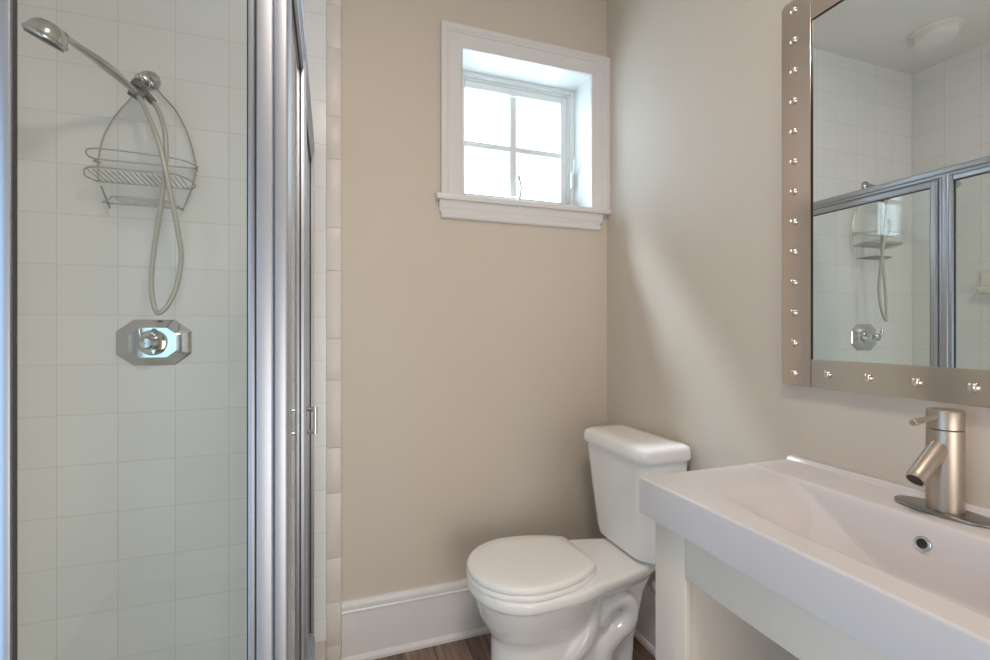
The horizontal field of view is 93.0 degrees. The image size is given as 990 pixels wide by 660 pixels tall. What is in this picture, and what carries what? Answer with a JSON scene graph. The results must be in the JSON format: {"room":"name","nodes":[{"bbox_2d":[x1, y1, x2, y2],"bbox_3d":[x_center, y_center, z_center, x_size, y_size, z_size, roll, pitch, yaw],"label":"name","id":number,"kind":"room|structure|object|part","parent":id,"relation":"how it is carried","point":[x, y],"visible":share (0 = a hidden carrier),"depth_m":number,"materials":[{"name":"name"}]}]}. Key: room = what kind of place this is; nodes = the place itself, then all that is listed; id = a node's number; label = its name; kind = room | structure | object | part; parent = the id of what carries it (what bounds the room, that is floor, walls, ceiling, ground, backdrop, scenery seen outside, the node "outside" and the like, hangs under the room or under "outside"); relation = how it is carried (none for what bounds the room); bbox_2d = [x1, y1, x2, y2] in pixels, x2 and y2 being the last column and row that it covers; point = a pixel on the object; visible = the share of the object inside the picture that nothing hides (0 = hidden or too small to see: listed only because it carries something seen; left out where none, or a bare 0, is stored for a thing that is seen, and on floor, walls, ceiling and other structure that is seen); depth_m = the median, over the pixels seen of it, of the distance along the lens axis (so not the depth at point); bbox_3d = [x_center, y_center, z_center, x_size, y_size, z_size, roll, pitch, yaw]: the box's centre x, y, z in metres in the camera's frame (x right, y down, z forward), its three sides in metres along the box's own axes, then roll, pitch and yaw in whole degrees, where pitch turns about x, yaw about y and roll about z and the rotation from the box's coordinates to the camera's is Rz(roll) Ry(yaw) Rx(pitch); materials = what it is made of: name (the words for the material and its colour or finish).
{"room":"bathroom","nodes":[
{"label":"bathroom","id":0,"kind":"room"},
{"bbox_2d":[17,0,606,659],"bbox_3d":[-0.533,-0.143,1.821,2.416,2.706,0.210,0,0,-19],"label":"wall","id":1,"kind":"structure","parent":0,"point":[132,480],"depth_m":1.59,"materials":[{"name":"beige paint"}]},
{"bbox_2d":[127,70,160,104],"bbox_3d":[-1.083,-0.760,1.454,0.075,0.140,0.118,0,0,-19],"label":"bracket","id":2,"kind":"object","parent":1,"relation":"attached to","point":[143,83],"visible":0.94,"depth_m":1.43,"materials":[{"name":"silver metal"}]},
{"bbox_2d":[21,17,183,314],"bbox_3d":[-1.076,-0.407,1.294,0.131,0.726,0.348,0,0,29],"label":"shower","id":3,"kind":"object","parent":2,"relation":"hanging from","point":[44,30],"visible":1,"depth_m":1.39,"materials":[{"name":"silver metal"}]},
{"bbox_3d":[-1.122,-0.719,1.170,0.071,0.038,0.076,0,0,-19],"label":"plate","id":4,"kind":"part","parent":3,"relation":"part of","materials":[{"name":"grey plastic"}]},
{"bbox_3d":[-1.087,-0.728,1.301,0.027,0.052,0.231,0,0,4],"label":"handle","id":5,"kind":"part","parent":3,"relation":"part of","materials":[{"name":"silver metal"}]},
{"bbox_2d":[83,72,197,211],"bbox_3d":[-1.084,-0.593,1.442,0.296,0.436,0.109,0,0,-19],"label":"shower caddy","id":6,"kind":"object","parent":2,"relation":"hanging from","point":[130,98],"visible":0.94,"depth_m":1.45,"materials":[{"name":"metal"}]},
{"bbox_2d":[83,166,195,189],"bbox_3d":[-1.087,-0.465,1.441,0.289,0.019,0.109,0,0,-19],"label":"basket","id":7,"kind":"object","parent":6,"relation":"on","point":[99,180],"depth_m":1.44,"materials":[{"name":"metal"}]},
{"bbox_3d":[-1.082,-0.521,1.444,0.290,0.018,0.106,0,0,-19],"label":"rail","id":8,"kind":"part","parent":6,"relation":"part of","materials":[{"name":"metal"}]},
{"bbox_2d":[102,196,183,209],"bbox_3d":[-1.098,-0.394,1.450,0.219,0.011,0.084,0,0,-19],"label":"soap tray","id":9,"kind":"object","parent":6,"relation":"on","point":[106,200],"depth_m":1.45,"materials":[{"name":"metal"}]},
{"bbox_2d":[116,320,191,365],"bbox_3d":[-1.079,0.040,1.469,0.206,0.146,0.092,0,0,-19],"label":"shower valve","id":10,"kind":"object","parent":1,"relation":"attached to","point":[138,342],"visible":1,"depth_m":1.49,"materials":[{"name":"silver metal"}]},
{"bbox_3d":[-1.070,0.027,1.443,0.041,0.065,0.036,0,0,-19],"label":"lever","id":11,"kind":"part","parent":10,"relation":"part of","materials":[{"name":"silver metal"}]},
{"bbox_3d":[-1.083,0.040,1.481,0.072,0.072,0.048,0,0,-19],"label":"stem","id":12,"kind":"part","parent":10,"relation":"part of","materials":[{"name":"silver metal"}]},
{"bbox_2d":[326,0,340,659],"bbox_3d":[-0.582,-0.180,1.697,0.050,2.780,0.012,0,0,-19],"label":"trim","id":13,"kind":"structure","parent":1,"relation":"attached to","point":[333,7],"depth_m":1.69,"materials":[{"name":"beige tile"}]},
{"bbox_2d":[341,579,489,659],"bbox_3d":[-0.028,1.099,1.886,1.119,0.222,0.024,0,0,-19],"label":"baseboard","id":14,"kind":"structure","parent":1,"relation":"attached to","point":[373,627],"depth_m":1.78,"materials":[{"name":"white paint"}]},
{"bbox_2d":[435,20,610,230],"bbox_3d":[0.104,-0.816,2.032,0.773,0.758,0.236,0,0,-19],"label":"window","id":15,"kind":"structure","parent":1,"relation":"in","point":[473,59],"depth_m":2.02,"materials":[{"name":"white paint"}]},
{"bbox_3d":[0.083,-0.820,2.116,0.522,0.517,0.033,0,0,-19],"label":"sash","id":16,"kind":"part","parent":15,"relation":"part of","materials":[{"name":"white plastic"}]},
{"bbox_3d":[0.087,-0.818,2.111,0.578,0.581,0.055,0,0,-19],"label":"frame","id":17,"kind":"part","parent":15,"relation":"part of","materials":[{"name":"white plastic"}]},
{"bbox_3d":[0.115,-0.516,2.001,0.773,0.022,0.171,0,0,-19],"label":"sill","id":18,"kind":"part","parent":15,"relation":"part of","materials":[{"name":"white paint"}]},
{"bbox_2d":[374,633,655,659],"bbox_3d":[0.021,1.270,0.246,2.416,0.120,3.550,0,0,-19],"label":"floor","id":19,"kind":"structure","parent":0,"point":[477,647],"depth_m":1.76,"materials":[{"name":"brown wood"}]},
{"bbox_2d":[314,641,325,659],"bbox_3d":[-0.848,1.160,0.965,0.935,0.100,1.194,0,0,-19],"label":"curb","id":20,"kind":"object","parent":19,"relation":"on","point":[320,647],"visible":0.46,"depth_m":1.62,"materials":[{"name":"beige tile"}]},
{"bbox_2d":[0,0,317,659],"bbox_3d":[-0.859,0.228,0.974,0.918,1.764,1.168,0,0,-19],"label":"shower door frame","id":21,"kind":"structure","parent":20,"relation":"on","point":[282,416],"depth_m":0.56,"materials":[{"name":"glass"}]},
{"bbox_3d":[-0.281,0.229,0.602,0.036,1.713,0.082,0,0,-19],"label":"corner post","id":22,"kind":"part","parent":21,"relation":"part of","materials":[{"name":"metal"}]},
{"bbox_3d":[-0.370,0.234,0.855,0.006,1.701,0.454,0,0,-19],"label":"pane","id":23,"kind":"part","parent":21,"relation":"part of","materials":[{"name":"clear glass"}]},
{"bbox_3d":[-0.556,0.230,1.382,0.006,1.635,0.516,0,0,-19],"label":"pane","id":24,"kind":"part","parent":21,"relation":"part of","materials":[{"name":"clear glass"}]},
{"bbox_3d":[-0.555,0.232,1.381,0.024,1.687,0.562,0,0,-19],"label":"door","id":25,"kind":"part","parent":21,"relation":"part of","materials":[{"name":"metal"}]},
{"bbox_3d":[-0.462,0.227,1.175,0.034,0.072,0.016,0,0,-19],"label":"handle","id":26,"kind":"part","parent":21,"relation":"part of","materials":[{"name":"silver metal"}]},
{"bbox_2d":[466,424,690,659],"bbox_3d":[0.255,0.797,1.638,0.732,0.826,0.410,0,0,-19],"label":"toilet","id":27,"kind":"object","parent":19,"relation":"on","point":[538,597],"visible":0.99,"depth_m":1.54,"materials":[{"name":"white ceramic"}]},
{"bbox_3d":[0.107,0.792,1.567,0.406,0.019,0.364,0,0,-19],"label":"seat","id":28,"kind":"part","parent":27,"relation":"part of","materials":[{"name":"white plastic"}]},
{"bbox_3d":[0.107,0.770,1.567,0.404,0.024,0.362,0,0,-19],"label":"lid","id":29,"kind":"part","parent":27,"relation":"part of","materials":[{"name":"white plastic"}]},
{"bbox_3d":[0.236,1.004,1.612,0.674,0.413,0.369,0,0,-19],"label":"bowl","id":30,"kind":"part","parent":27,"relation":"part of","materials":[{"name":"white ceramic"}]},
{"bbox_3d":[0.502,0.409,1.725,0.208,0.050,0.410,0,0,-19],"label":"tank lid","id":31,"kind":"part","parent":27,"relation":"part of","materials":[{"name":"white ceramic"}]},
{"bbox_3d":[0.505,0.616,1.726,0.192,0.361,0.388,0,0,-19],"label":"tank","id":32,"kind":"part","parent":27,"relation":"part of","materials":[{"name":"white ceramic"}]},
{"bbox_2d":[656,522,890,659],"bbox_3d":[0.679,0.817,0.829,0.432,0.786,0.664,0,0,-19],"label":"vanity cabinet","id":33,"kind":"object","parent":19,"relation":"on","point":[707,608],"visible":0.29,"depth_m":0.99,"materials":[{"name":"white paint"}]},
{"bbox_3d":[0.593,0.817,1.101,0.414,0.786,0.094,0,0,-19],"label":"panel","id":34,"kind":"part","parent":33,"relation":"part of","materials":[{"name":"white paint"}]},
{"bbox_2d":[639,455,989,659],"bbox_3d":[0.682,0.398,0.830,0.478,0.133,0.726,0,0,-19],"label":"sink","id":35,"kind":"object","parent":33,"relation":"in","point":[905,582],"visible":0.98,"depth_m":0.83,"materials":[{"name":"white ceramic"}]},
{"bbox_2d":[894,407,989,527],"bbox_3d":[0.833,0.244,0.871,0.130,0.192,0.134,0,0,31],"label":"faucet","id":36,"kind":"object","parent":35,"relation":"on","point":[940,467],"visible":1,"depth_m":0.86,"materials":[{"name":"metal"}]},
{"bbox_3d":[0.786,0.165,0.859,0.075,0.016,0.012,0,0,-19],"label":"lever","id":37,"kind":"part","parent":36,"relation":"part of","materials":[{"name":"silver metal"}]},
{"bbox_3d":[0.798,0.241,0.865,0.090,0.078,0.032,0,0,-19],"label":"spout","id":38,"kind":"part","parent":36,"relation":"part of","materials":[{"name":"silver metal"}]},
{"bbox_3d":[0.838,0.337,0.879,0.068,0.006,0.156,0,0,-19],"label":"plate","id":39,"kind":"part","parent":36,"relation":"part of","materials":[{"name":"metal"}]},
{"bbox_2d":[607,0,989,591],"bbox_3d":[1.098,-0.143,0.598,0.150,2.706,3.200,0,0,-19],"label":"wall","id":40,"kind":"structure","parent":0,"point":[694,223],"depth_m":1.51,"materials":[{"name":"beige paint"}]},
{"bbox_2d":[634,585,655,657],"bbox_3d":[0.974,1.099,0.688,0.024,0.222,2.900,0,0,-19],"label":"baseboard","id":41,"kind":"structure","parent":40,"relation":"attached to","point":[645,629],"depth_m":1.79,"materials":[{"name":"white paint"}]},
{"bbox_2d":[652,581,655,590],"bbox_3d":[0.599,0.870,1.694,0.064,0.147,0.049,0,0,-19],"label":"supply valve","id":42,"kind":"object","parent":40,"relation":"attached to","point":[653,582],"visible":0.12,"depth_m":1.68,"materials":[{"name":"silver metal"}]},
{"bbox_2d":[782,0,989,407],"bbox_3d":[0.894,-0.357,0.905,0.031,1.000,0.740,0,0,-19],"label":"wall mirror","id":43,"kind":"object","parent":40,"relation":"attached to","point":[886,103],"visible":1,"depth_m":1.02,"materials":[{"name":"silver metal"}]},
{"bbox_3d":[0.787,-0.357,1.218,0.024,1.000,0.080,0,0,-19],"label":"frame","id":44,"kind":"part","parent":43,"relation":"part of","materials":[{"name":"silver metal"}]},
{"bbox_3d":[0.897,-0.817,0.906,0.023,0.080,0.579,0,0,-19],"label":"frame","id":45,"kind":"part","parent":43,"relation":"part of","materials":[{"name":"silver metal"}]},
{"bbox_3d":[0.897,0.108,0.906,0.023,0.070,0.579,0,0,-19],"label":"frame","id":46,"kind":"part","parent":43,"relation":"part of","materials":[{"name":"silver metal"}]}
]}

